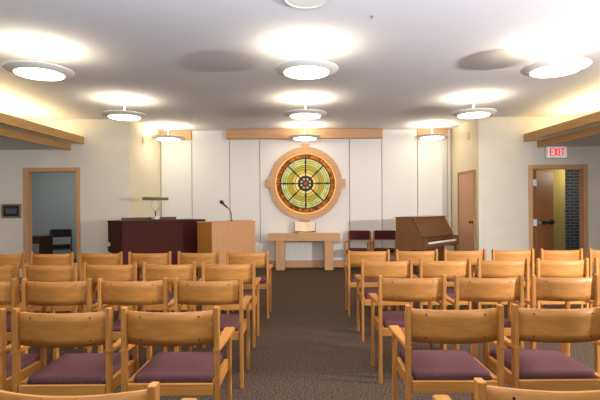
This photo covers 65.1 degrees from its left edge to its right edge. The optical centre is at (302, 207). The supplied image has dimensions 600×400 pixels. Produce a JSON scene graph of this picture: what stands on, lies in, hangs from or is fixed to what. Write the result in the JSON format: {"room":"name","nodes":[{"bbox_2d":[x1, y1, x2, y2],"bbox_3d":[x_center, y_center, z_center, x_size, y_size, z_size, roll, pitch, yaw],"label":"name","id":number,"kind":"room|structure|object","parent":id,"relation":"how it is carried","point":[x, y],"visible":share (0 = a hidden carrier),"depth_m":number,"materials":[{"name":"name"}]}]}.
{"room":"house of worship","nodes":[
{"label":"house of worship","id":0,"kind":"room"},
{"bbox_2d":[0,136,63,149],"bbox_3d":[-5.697,-1.205,3.799,1.820,0.040,11.598,0,0,0],"label":"soffit","id":1,"kind":"structure","parent":0,"point":[6,143],"depth_m":8.95,"materials":[{"name":"grey paint"}]},
{"bbox_2d":[0,123,77,143],"bbox_3d":[-5.562,-1.308,3.799,1.428,0.015,11.694,0,0,3],"label":"ceiling","id":2,"kind":"structure","parent":0,"point":[1,125],"depth_m":8.24,"materials":[{"name":"beige paint"}]},
{"bbox_2d":[32,172,75,258],"bbox_3d":[-6.681,-0.177,11.560,6.040,3.235,3.880,0,0,0],"label":"wall","id":3,"kind":"structure","parent":0,"point":[53,193],"depth_m":13.40,"materials":[{"name":"grey paint"}]},
{"bbox_2d":[0,127,70,149],"bbox_3d":[-5.203,-1.238,3.799,0.060,0.130,11.635,0,0,4],"label":"trim","id":4,"kind":"structure","parent":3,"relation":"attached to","point":[4,132],"depth_m":8.42,"materials":[{"name":"brown wood"}]},
{"bbox_2d":[0,113,83,143],"bbox_3d":[-4.817,-1.376,3.799,0.060,0.150,11.619,0,0,3],"label":"trim","id":5,"kind":"structure","parent":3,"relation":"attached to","point":[5,119],"depth_m":8.11,"materials":[{"name":"brown wood"}]},
{"bbox_2d":[0,119,129,276],"bbox_3d":[-5.066,-0.187,9.665,3.070,3.235,0.130,0,0,0],"label":"wall","id":6,"kind":"structure","parent":0,"point":[103,160],"depth_m":9.60,"materials":[{"name":"beige paint"}]},
{"bbox_2d":[1,204,20,217],"bbox_3d":[-5.950,0.061,9.585,0.390,0.290,0.029,0,0,0],"label":"wall plaque","id":7,"kind":"object","parent":6,"relation":"attached to","point":[7,210],"visible":1,"depth_m":9.58,"materials":[{"name":"brown"}]},
{"bbox_2d":[23,167,80,276],"bbox_3d":[-5.123,0.304,9.665,1.160,2.255,0.170,0,0,0],"label":"trim","id":8,"kind":"structure","parent":6,"relation":"attached to","point":[27,172],"depth_m":9.58,"materials":[{"name":"brown wood"}]},
{"bbox_2d":[130,121,160,217],"bbox_3d":[-3.515,-0.196,10.409,0.154,3.235,1.611,0,0,7],"label":"wall","id":9,"kind":"structure","parent":0,"point":[145,159],"depth_m":10.25,"materials":[{"name":"beige paint"}]},
{"bbox_2d":[0,0,599,130],"bbox_3d":[-0.011,-1.885,4.150,13.200,0.100,14.300,0,0,0],"label":"ceiling","id":10,"kind":"structure","parent":0,"point":[185,65],"depth_m":5.78,"materials":[{"name":"white paint"}]},
{"bbox_2d":[2,46,74,80],"bbox_3d":[-2.980,-1.649,5.320,0.722,0.331,0.722,0,0,0],"label":"ceiling light","id":11,"kind":"object","parent":10,"relation":"hanging from","point":[37,70],"visible":1,"depth_m":5.18,"materials":[{"name":"white paint"}]},
{"bbox_2d":[101,99,146,120],"bbox_3d":[-2.980,-1.649,7.850,0.722,0.331,0.722,0,0,0],"label":"ceiling light","id":12,"kind":"object","parent":10,"relation":"hanging from","point":[124,115],"visible":1,"depth_m":7.68,"materials":[{"name":"white"}]},
{"bbox_2d":[151,125,184,141],"bbox_3d":[-2.980,-1.649,10.380,0.722,0.331,0.722,0,0,0],"label":"ceiling light","id":13,"kind":"object","parent":10,"relation":"hanging from","point":[169,138],"visible":1,"depth_m":10.22,"materials":[{"name":"white"}]},
{"bbox_2d":[289,125,320,140],"bbox_3d":[0.040,-1.668,10.380,0.722,0.331,0.722,0,0,0],"label":"ceiling light","id":14,"kind":"object","parent":10,"relation":"hanging from","point":[301,137],"visible":1,"depth_m":10.21,"materials":[{"name":"white"}]},
{"bbox_2d":[284,98,326,119],"bbox_3d":[0.040,-1.668,7.850,0.722,0.331,0.722,0,0,0],"label":"ceiling light","id":15,"kind":"object","parent":10,"relation":"hanging from","point":[303,114],"visible":1,"depth_m":7.68,"materials":[{"name":"white"}]},
{"bbox_2d":[275,45,337,78],"bbox_3d":[0.040,-1.668,5.320,0.722,0.331,0.722,0,0,0],"label":"ceiling light","id":16,"kind":"object","parent":10,"relation":"hanging from","point":[305,68],"visible":1,"depth_m":5.17,"materials":[{"name":"white"}]},
{"bbox_2d":[284,0,328,8],"bbox_3d":[0.029,-1.818,4.060,0.400,0.033,0.400,0,0,0],"label":"ceiling light","id":17,"kind":"object","parent":10,"relation":"attached to","point":[302,4],"visible":1,"depth_m":4.15,"materials":[{"name":"white paint"}]},
{"bbox_2d":[287,0,325,6],"bbox_3d":[0.029,-1.806,4.060,0.350,0.003,0.350,0,0,0],"label":"grille","id":18,"kind":"object","parent":17,"relation":"attached to","point":[294,3],"depth_m":4.15,"materials":[{"name":"white paint"}]},
{"bbox_2d":[415,124,448,139],"bbox_3d":[2.850,-1.685,10.380,0.722,0.331,0.722,0,0,0],"label":"ceiling light","id":19,"kind":"object","parent":10,"relation":"hanging from","point":[430,136],"visible":1,"depth_m":10.20,"materials":[{"name":"white"}]},
{"bbox_2d":[451,97,496,118],"bbox_3d":[2.850,-1.685,7.850,0.722,0.331,0.722,0,0,0],"label":"ceiling light","id":20,"kind":"object","parent":10,"relation":"hanging from","point":[471,113],"visible":1,"depth_m":7.68,"materials":[{"name":"white"}]},
{"bbox_2d":[520,43,591,77],"bbox_3d":[2.850,-1.685,5.320,0.722,0.331,0.722,0,0,0],"label":"ceiling light","id":21,"kind":"object","parent":10,"relation":"hanging from","point":[554,67],"visible":1,"depth_m":5.18,"materials":[{"name":"white"}]},
{"bbox_2d":[6,258,593,399],"bbox_3d":[0.009,1.450,6.000,20.000,0.100,18.000,0,0,0],"label":"floor","id":22,"kind":"structure","parent":0,"point":[308,347],"depth_m":4.66,"materials":[{"name":"carpet"}]},
{"bbox_2d":[0,252,25,289],"bbox_3d":[-3.790,0.993,6.158,0.577,0.860,0.506,0,0,0],"label":"chair","id":23,"kind":"object","parent":22,"relation":"on","point":[5,259],"visible":0.19,"depth_m":5.93,"materials":[{"name":"brown wood"}]},
{"bbox_2d":[0,263,40,312],"bbox_3d":[-3.139,0.989,4.946,0.577,0.860,0.506,0,0,0],"label":"chair","id":24,"kind":"object","parent":22,"relation":"on","point":[8,272],"visible":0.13,"depth_m":4.73,"materials":[{"name":"brown wood"}]},
{"bbox_2d":[0,278,45,342],"bbox_3d":[-2.513,0.985,3.883,0.577,0.860,0.506,0,0,1],"label":"chair","id":25,"kind":"object","parent":22,"relation":"on","point":[8,289],"visible":0.38,"depth_m":3.67,"materials":[{"name":"brown wood"}]},
{"bbox_2d":[0,308,46,390],"bbox_3d":[-1.901,0.982,2.771,0.577,0.860,0.506,0,0,0],"label":"chair","id":26,"kind":"object","parent":22,"relation":"on","point":[30,363],"visible":0.54,"depth_m":2.70,"materials":[{"name":"brown wood"}]},
{"bbox_2d":[32,235,54,253],"bbox_3d":[-6.894,1.062,11.600,1.220,0.760,0.600,0,0,0],"label":"desk","id":27,"kind":"object","parent":22,"relation":"on","point":[45,242],"visible":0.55,"depth_m":11.52,"materials":[{"name":"brown wood"}]},
{"bbox_2d":[30,252,78,312],"bbox_3d":[-3.172,0.989,6.141,0.577,0.860,0.506,0,0,0],"label":"chair","id":28,"kind":"object","parent":22,"relation":"on","point":[35,259],"visible":0.29,"depth_m":5.91,"materials":[{"name":"brown wood"}]},
{"bbox_2d":[23,263,95,348],"bbox_3d":[-2.540,0.986,4.931,0.577,0.860,0.506,0,0,0],"label":"chair","id":29,"kind":"object","parent":22,"relation":"on","point":[61,273],"visible":0.4,"depth_m":4.71,"materials":[{"name":"brown wood"}]},
{"bbox_2d":[49,229,71,251],"bbox_3d":[-6.357,1.001,12.329,0.550,0.875,0.490,0,0,-26],"label":"office chair","id":30,"kind":"object","parent":22,"relation":"on","point":[57,232],"visible":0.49,"depth_m":12.43,"materials":[{"name":"black"}]},
{"bbox_2d":[21,278,113,361],"bbox_3d":[-1.921,0.982,3.874,0.577,0.860,0.506,0,0,0],"label":"chair","id":31,"kind":"object","parent":22,"relation":"on","point":[33,294],"visible":0.44,"depth_m":3.65,"materials":[{"name":"brown wood"}]},
{"bbox_2d":[10,307,138,395],"bbox_3d":[-1.314,0.978,2.771,0.577,0.860,0.506,0,0,0],"label":"chair","id":32,"kind":"object","parent":22,"relation":"on","point":[70,374],"visible":0.84,"depth_m":2.56,"materials":[{"name":"brown wood"}]},
{"bbox_2d":[0,382,196,399],"bbox_3d":[-0.712,0.974,1.653,0.577,0.860,0.506,0,0,0],"label":"chair","id":33,"kind":"object","parent":22,"relation":"on","point":[152,392],"visible":1,"depth_m":1.43,"materials":[{"name":"wood"}]},
{"bbox_2d":[78,252,133,312],"bbox_3d":[-2.553,0.986,6.144,0.577,0.860,0.506,0,0,0],"label":"chair","id":34,"kind":"object","parent":22,"relation":"on","point":[117,258],"visible":0.23,"depth_m":5.92,"materials":[{"name":"brown wood"}]},
{"bbox_2d":[83,262,150,347],"bbox_3d":[-1.941,0.982,4.943,0.577,0.860,0.506,0,0,1],"label":"chair","id":35,"kind":"object","parent":22,"relation":"on","point":[107,272],"visible":0.36,"depth_m":4.72,"materials":[{"name":"brown wood"}]},
{"bbox_2d":[97,277,180,352],"bbox_3d":[-1.330,0.978,3.875,0.577,0.860,0.506,0,0,-1],"label":"chair","id":36,"kind":"object","parent":22,"relation":"on","point":[120,293],"visible":0.46,"depth_m":3.65,"materials":[{"name":"brown wood"}]},
{"bbox_2d":[128,251,173,311],"bbox_3d":[-1.937,0.982,6.150,0.577,0.860,0.506,0,0,0],"label":"chair","id":37,"kind":"object","parent":22,"relation":"on","point":[149,258],"visible":0.41,"depth_m":5.93,"materials":[{"name":"brown wood"}]},
{"bbox_2d":[107,217,205,279],"bbox_3d":[-2.877,0.800,9.339,1.720,1.235,0.752,0,0,-42],"label":"pipe organ","id":38,"kind":"object","parent":22,"relation":"on","point":[138,234],"visible":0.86,"depth_m":8.95,"materials":[{"name":"brown wood"}]},
{"bbox_2d":[142,197,167,219],"bbox_3d":[-2.898,0.008,9.238,0.490,0.455,0.170,0,0,-15],"label":"lamp","id":39,"kind":"object","parent":38,"relation":"on","point":[155,217],"visible":0.98,"depth_m":9.21,"materials":[{"name":"silver metal"}]},
{"bbox_2d":[142,262,201,347],"bbox_3d":[-1.345,0.978,4.945,0.577,0.860,0.506,0,0,0],"label":"chair","id":40,"kind":"object","parent":22,"relation":"on","point":[184,272],"visible":0.41,"depth_m":4.72,"materials":[{"name":"brown wood"}]},
{"bbox_2d":[119,306,234,399],"bbox_3d":[-0.725,0.974,2.783,0.577,0.860,0.506,0,0,0],"label":"chair","id":41,"kind":"object","parent":22,"relation":"on","point":[178,373],"visible":0.98,"depth_m":2.57,"materials":[{"name":"brown wood"}]},
{"bbox_2d":[178,251,225,313],"bbox_3d":[-1.315,0.978,6.163,0.577,0.860,0.506,0,0,1],"label":"chair","id":42,"kind":"object","parent":22,"relation":"on","point":[183,258],"visible":0.28,"depth_m":5.94,"materials":[{"name":"brown wood"}]},
{"bbox_2d":[173,277,251,388],"bbox_3d":[-0.732,0.975,3.863,0.577,0.860,0.506,0,0,0],"label":"chair","id":43,"kind":"object","parent":22,"relation":"on","point":[188,293],"visible":0.79,"depth_m":3.64,"materials":[{"name":"brown wood"}]},
{"bbox_2d":[197,220,255,275],"bbox_3d":[-1.499,0.823,9.235,1.001,1.172,0.568,0,0,-42],"label":"lectern","id":44,"kind":"object","parent":22,"relation":"on","point":[235,236],"visible":0.61,"depth_m":8.98,"materials":[{"name":"brown wood"}]},
{"bbox_2d":[219,200,232,220],"bbox_3d":[-1.504,0.050,9.206,0.262,0.413,0.067,0,0,-8],"label":"microphone","id":45,"kind":"object","parent":44,"relation":"on","point":[221,201],"visible":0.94,"depth_m":9.19,"materials":[{"name":"black"}]},
{"bbox_2d":[202,262,260,347],"bbox_3d":[-0.748,0.975,4.934,0.577,0.860,0.506,0,0,0],"label":"chair","id":46,"kind":"object","parent":22,"relation":"on","point":[210,272],"visible":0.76,"depth_m":4.72,"materials":[{"name":"wood"}]},
{"bbox_2d":[226,251,272,318],"bbox_3d":[-0.699,0.974,6.157,0.577,0.860,0.506,0,0,0],"label":"chair","id":47,"kind":"object","parent":22,"relation":"on","point":[260,259],"visible":0.63,"depth_m":5.94,"materials":[{"name":"brown wood"}]},
{"bbox_2d":[269,233,339,269],"bbox_3d":[0.036,0.990,10.780,1.610,0.820,0.440,0,0,0],"label":"altar table","id":48,"kind":"object","parent":22,"relation":"on","point":[280,238],"visible":0.99,"depth_m":10.58,"materials":[{"name":"brown wood"}]},
{"bbox_2d":[294,222,315,233],"bbox_3d":[0.048,0.448,10.820,0.500,0.264,0.240,0,0,0],"label":"open book","id":49,"kind":"object","parent":48,"relation":"on","point":[300,227],"visible":0.99,"depth_m":10.82,"materials":[{"name":"white paper"}]},
{"bbox_2d":[344,230,371,270],"bbox_3d":[1.238,0.955,10.585,0.550,0.875,0.490,0,0,16],"label":"armchair","id":50,"kind":"object","parent":22,"relation":"on","point":[352,234],"visible":0.66,"depth_m":10.73,"materials":[{"name":"fabric"}]},
{"bbox_2d":[344,249,389,316],"bbox_3d":[0.847,0.965,6.241,0.577,0.860,0.506,0,0,0],"label":"chair","id":51,"kind":"object","parent":22,"relation":"on","point":[354,257],"visible":0.57,"depth_m":6.03,"materials":[{"name":"brown wood"}]},
{"bbox_2d":[371,230,395,260],"bbox_3d":[1.832,0.951,10.561,0.550,0.875,0.490,0,0,13],"label":"armchair","id":52,"kind":"object","parent":22,"relation":"on","point":[377,234],"visible":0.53,"depth_m":10.73,"materials":[{"name":"fabric"}]},
{"bbox_2d":[355,259,412,341],"bbox_3d":[0.878,0.965,5.117,0.577,0.860,0.506,0,0,0],"label":"chair","id":53,"kind":"object","parent":22,"relation":"on","point":[369,269],"visible":0.76,"depth_m":4.90,"materials":[{"name":"brown wood"}]},
{"bbox_2d":[369,275,446,383],"bbox_3d":[0.871,0.965,3.941,0.577,0.860,0.506,0,0,0],"label":"chair","id":54,"kind":"object","parent":22,"relation":"on","point":[428,290],"visible":0.74,"depth_m":3.72,"materials":[{"name":"brown wood"}]},
{"bbox_2d":[390,249,437,310],"bbox_3d":[1.464,0.961,6.237,0.577,0.860,0.506,0,0,0],"label":"chair","id":55,"kind":"object","parent":22,"relation":"on","point":[400,255],"visible":0.21,"depth_m":6.01,"materials":[{"name":"brown wood"}]},
{"bbox_2d":[395,216,457,273],"bbox_3d":[2.579,0.778,9.693,0.670,1.212,1.490,0,0,41],"label":"upright piano","id":56,"kind":"object","parent":22,"relation":"on","point":[413,233],"visible":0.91,"depth_m":9.30,"materials":[{"name":"brown wood"}]},
{"bbox_2d":[413,258,471,309],"bbox_3d":[1.492,0.961,5.121,0.577,0.860,0.506,0,0,0],"label":"chair","id":57,"kind":"object","parent":22,"relation":"on","point":[427,269],"visible":0.33,"depth_m":4.90,"materials":[{"name":"brown wood"}]},
{"bbox_2d":[389,304,505,399],"bbox_3d":[0.839,0.965,2.797,0.577,0.860,0.506,0,0,1],"label":"chair","id":58,"kind":"object","parent":22,"relation":"on","point":[421,371],"visible":0.98,"depth_m":2.58,"materials":[{"name":"brown wood"}]},
{"bbox_2d":[435,249,486,309],"bbox_3d":[2.083,0.957,6.234,0.577,0.860,0.506,0,0,0],"label":"chair","id":59,"kind":"object","parent":22,"relation":"on","point":[448,255],"visible":0.32,"depth_m":6.01,"materials":[{"name":"brown wood"}]},
{"bbox_2d":[440,275,524,349],"bbox_3d":[1.476,0.961,3.924,0.577,0.860,0.506,0,0,1],"label":"chair","id":60,"kind":"object","parent":22,"relation":"on","point":[499,290],"visible":0.46,"depth_m":3.70,"materials":[{"name":"brown wood"}]},
{"bbox_2d":[464,258,529,309],"bbox_3d":[2.101,0.957,5.129,0.577,0.860,0.506,0,0,0],"label":"chair","id":61,"kind":"object","parent":22,"relation":"on","point":[485,268],"visible":0.35,"depth_m":4.91,"materials":[{"name":"brown wood"}]},
{"bbox_2d":[481,248,534,308],"bbox_3d":[2.698,0.954,6.240,0.577,0.860,0.506,0,0,-1],"label":"chair","id":62,"kind":"object","parent":22,"relation":"on","point":[497,255],"visible":0.27,"depth_m":6.02,"materials":[{"name":"brown wood"}]},
{"bbox_2d":[433,378,599,399],"bbox_3d":[0.812,0.965,1.666,0.577,0.860,0.506,0,0,1],"label":"chair","id":63,"kind":"object","parent":22,"relation":"on","point":[482,391],"visible":1,"depth_m":1.44,"materials":[{"name":"brown wood"}]},
{"bbox_2d":[483,303,599,390],"bbox_3d":[1.429,0.961,2.805,0.577,0.860,0.506,0,0,0],"label":"chair","id":64,"kind":"object","parent":22,"relation":"on","point":[530,369],"visible":0.83,"depth_m":2.59,"materials":[{"name":"brown wood"}]},
{"bbox_2d":[508,274,599,373],"bbox_3d":[2.078,0.957,3.927,0.577,0.860,0.506,0,0,0],"label":"chair","id":65,"kind":"object","parent":22,"relation":"on","point":[586,289],"visible":0.38,"depth_m":3.71,"materials":[{"name":"brown wood"}]},
{"bbox_2d":[525,248,582,308],"bbox_3d":[3.317,0.950,6.231,0.577,0.860,0.506,0,0,0],"label":"chair","id":66,"kind":"object","parent":22,"relation":"on","point":[544,254],"visible":0.16,"depth_m":6.01,"materials":[{"name":"brown wood"}]},
{"bbox_2d":[524,258,588,308],"bbox_3d":[2.714,0.953,5.116,0.577,0.860,0.506,0,0,0],"label":"chair","id":67,"kind":"object","parent":22,"relation":"on","point":[544,268],"visible":0.38,"depth_m":4.89,"materials":[{"name":"brown wood"}]},
{"bbox_2d":[570,248,599,308],"bbox_3d":[3.935,0.946,6.221,0.577,0.860,0.506,0,0,0],"label":"chair","id":68,"kind":"object","parent":22,"relation":"on","point":[592,254],"visible":0.21,"depth_m":6.01,"materials":[{"name":"brown wood"}]},
{"bbox_2d":[572,258,599,308],"bbox_3d":[3.324,0.950,5.123,0.577,0.860,0.506,0,0,-1],"label":"chair","id":69,"kind":"object","parent":22,"relation":"on","point":[596,260],"visible":0.15,"depth_m":4.91,"materials":[{"name":"brown wood"}]},
{"bbox_2d":[160,129,451,259],"bbox_3d":[-0.001,-0.217,11.140,7.240,3.235,0.160,0,0,0],"label":"wall","id":70,"kind":"structure","parent":0,"point":[398,174],"depth_m":11.06,"materials":[{"name":"beige paint"}]},
{"bbox_2d":[160,131,191,139],"bbox_3d":[-2.986,-1.708,11.065,0.730,0.212,0.070,0,0,0],"label":"trim","id":71,"kind":"structure","parent":70,"relation":"attached to","point":[187,134],"depth_m":11.03,"materials":[{"name":"brown wood"}]},
{"bbox_2d":[226,129,382,139],"bbox_3d":[0.035,-1.726,11.000,3.630,0.212,0.200,0,0,0],"label":"trim","id":72,"kind":"structure","parent":70,"relation":"attached to","point":[231,134],"depth_m":10.90,"materials":[{"name":"brown wood"}]},
{"bbox_2d":[266,144,345,221],"bbox_3d":[0.062,-0.575,11.017,1.860,1.860,0.084,0,0,0],"label":"window","id":73,"kind":"structure","parent":70,"relation":"in","point":[305,183],"depth_m":11.03,"materials":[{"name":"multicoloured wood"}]},
{"bbox_2d":[255,260,394,267],"bbox_3d":[0.073,1.315,11.072,6.850,0.170,0.055,0,0,0],"label":"baseboard","id":74,"kind":"structure","parent":70,"relation":"attached to","point":[288,263],"depth_m":11.05,"materials":[{"name":"brown wood"}]},
{"bbox_2d":[417,129,447,138],"bbox_3d":[3.044,-1.745,11.065,0.710,0.212,0.070,0,0,0],"label":"trim","id":75,"kind":"structure","parent":70,"relation":"attached to","point":[419,131],"depth_m":11.03,"materials":[{"name":"brown wood"}]},
{"bbox_2d":[451,118,478,274],"bbox_3d":[3.613,-0.240,10.404,0.140,3.235,1.602,0,0,-3],"label":"wall","id":76,"kind":"structure","parent":0,"point":[464,152],"depth_m":10.37,"materials":[{"name":"beige paint"}]},
{"bbox_2d":[457,169,475,273],"bbox_3d":[3.515,0.288,10.181,0.122,2.180,0.878,0,0,-4],"label":"door","id":77,"kind":"structure","parent":76,"relation":"in","point":[466,180],"depth_m":10.12,"materials":[{"name":"brown wood"}]},
{"bbox_2d":[478,116,599,272],"bbox_3d":[5.094,-0.249,9.665,3.010,3.235,0.130,0,0,0],"label":"wall","id":78,"kind":"structure","parent":0,"point":[504,158],"depth_m":9.60,"materials":[{"name":"beige paint"}]},
{"bbox_2d":[534,171,554,272],"bbox_3d":[5.207,0.288,10.090,0.970,2.140,0.105,0,0,-43],"label":"door","id":79,"kind":"structure","parent":78,"relation":"in","point":[543,192],"depth_m":10.03,"materials":[{"name":"brown wood"}]},
{"bbox_2d":[544,146,567,158],"bbox_3d":[5.143,-1.128,9.550,0.430,0.243,0.096,0,0,0],"label":"exit sign","id":80,"kind":"object","parent":78,"relation":"attached to","point":[550,152],"visible":0.98,"depth_m":9.51,"materials":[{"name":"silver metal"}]},
{"bbox_2d":[528,164,587,273],"bbox_3d":[5.212,0.241,9.665,1.210,2.255,0.170,0,0,0],"label":"trim","id":81,"kind":"structure","parent":78,"relation":"attached to","point":[583,168],"depth_m":9.58,"materials":[{"name":"brown wood"}]},
{"bbox_2d":[524,111,599,141],"bbox_3d":[4.858,-1.435,3.799,0.061,0.150,11.619,0,0,-3],"label":"trim","id":82,"kind":"structure","parent":78,"relation":"attached to","point":[593,118],"depth_m":8.23,"materials":[{"name":"brown wood"}]},
{"bbox_2d":[537,126,599,147],"bbox_3d":[5.250,-1.302,3.799,0.060,0.130,11.636,0,0,-4],"label":"trim","id":83,"kind":"structure","parent":78,"relation":"attached to","point":[592,131],"depth_m":8.55,"materials":[{"name":"brown wood"}]},
{"bbox_2d":[533,169,564,249],"bbox_3d":[5.165,0.018,11.400,2.330,2.700,0.100,0,0,0],"label":"wall","id":84,"kind":"structure","parent":0,"point":[558,174],"depth_m":11.35,"materials":[{"name":"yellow paint"}]},
{"bbox_2d":[530,122,599,140],"bbox_3d":[5.612,-1.377,3.799,1.445,0.015,11.696,0,0,-3],"label":"ceiling","id":85,"kind":"structure","parent":0,"point":[598,123],"depth_m":8.38,"materials":[{"name":"beige paint"}]},
{"bbox_2d":[565,169,579,249],"bbox_3d":[7.800,0.002,12.050,3.200,2.700,0.100,0,0,0],"label":"brick wall","id":86,"kind":"structure","parent":0,"point":[572,241],"depth_m":12.00,"materials":[{"name":"grey brick"}]},
{"bbox_2d":[545,134,599,146],"bbox_3d":[5.751,-1.275,3.799,1.842,0.040,11.598,0,0,0],"label":"soffit","id":87,"kind":"structure","parent":0,"point":[594,140],"depth_m":9.00,"materials":[{"name":"grey paint"}]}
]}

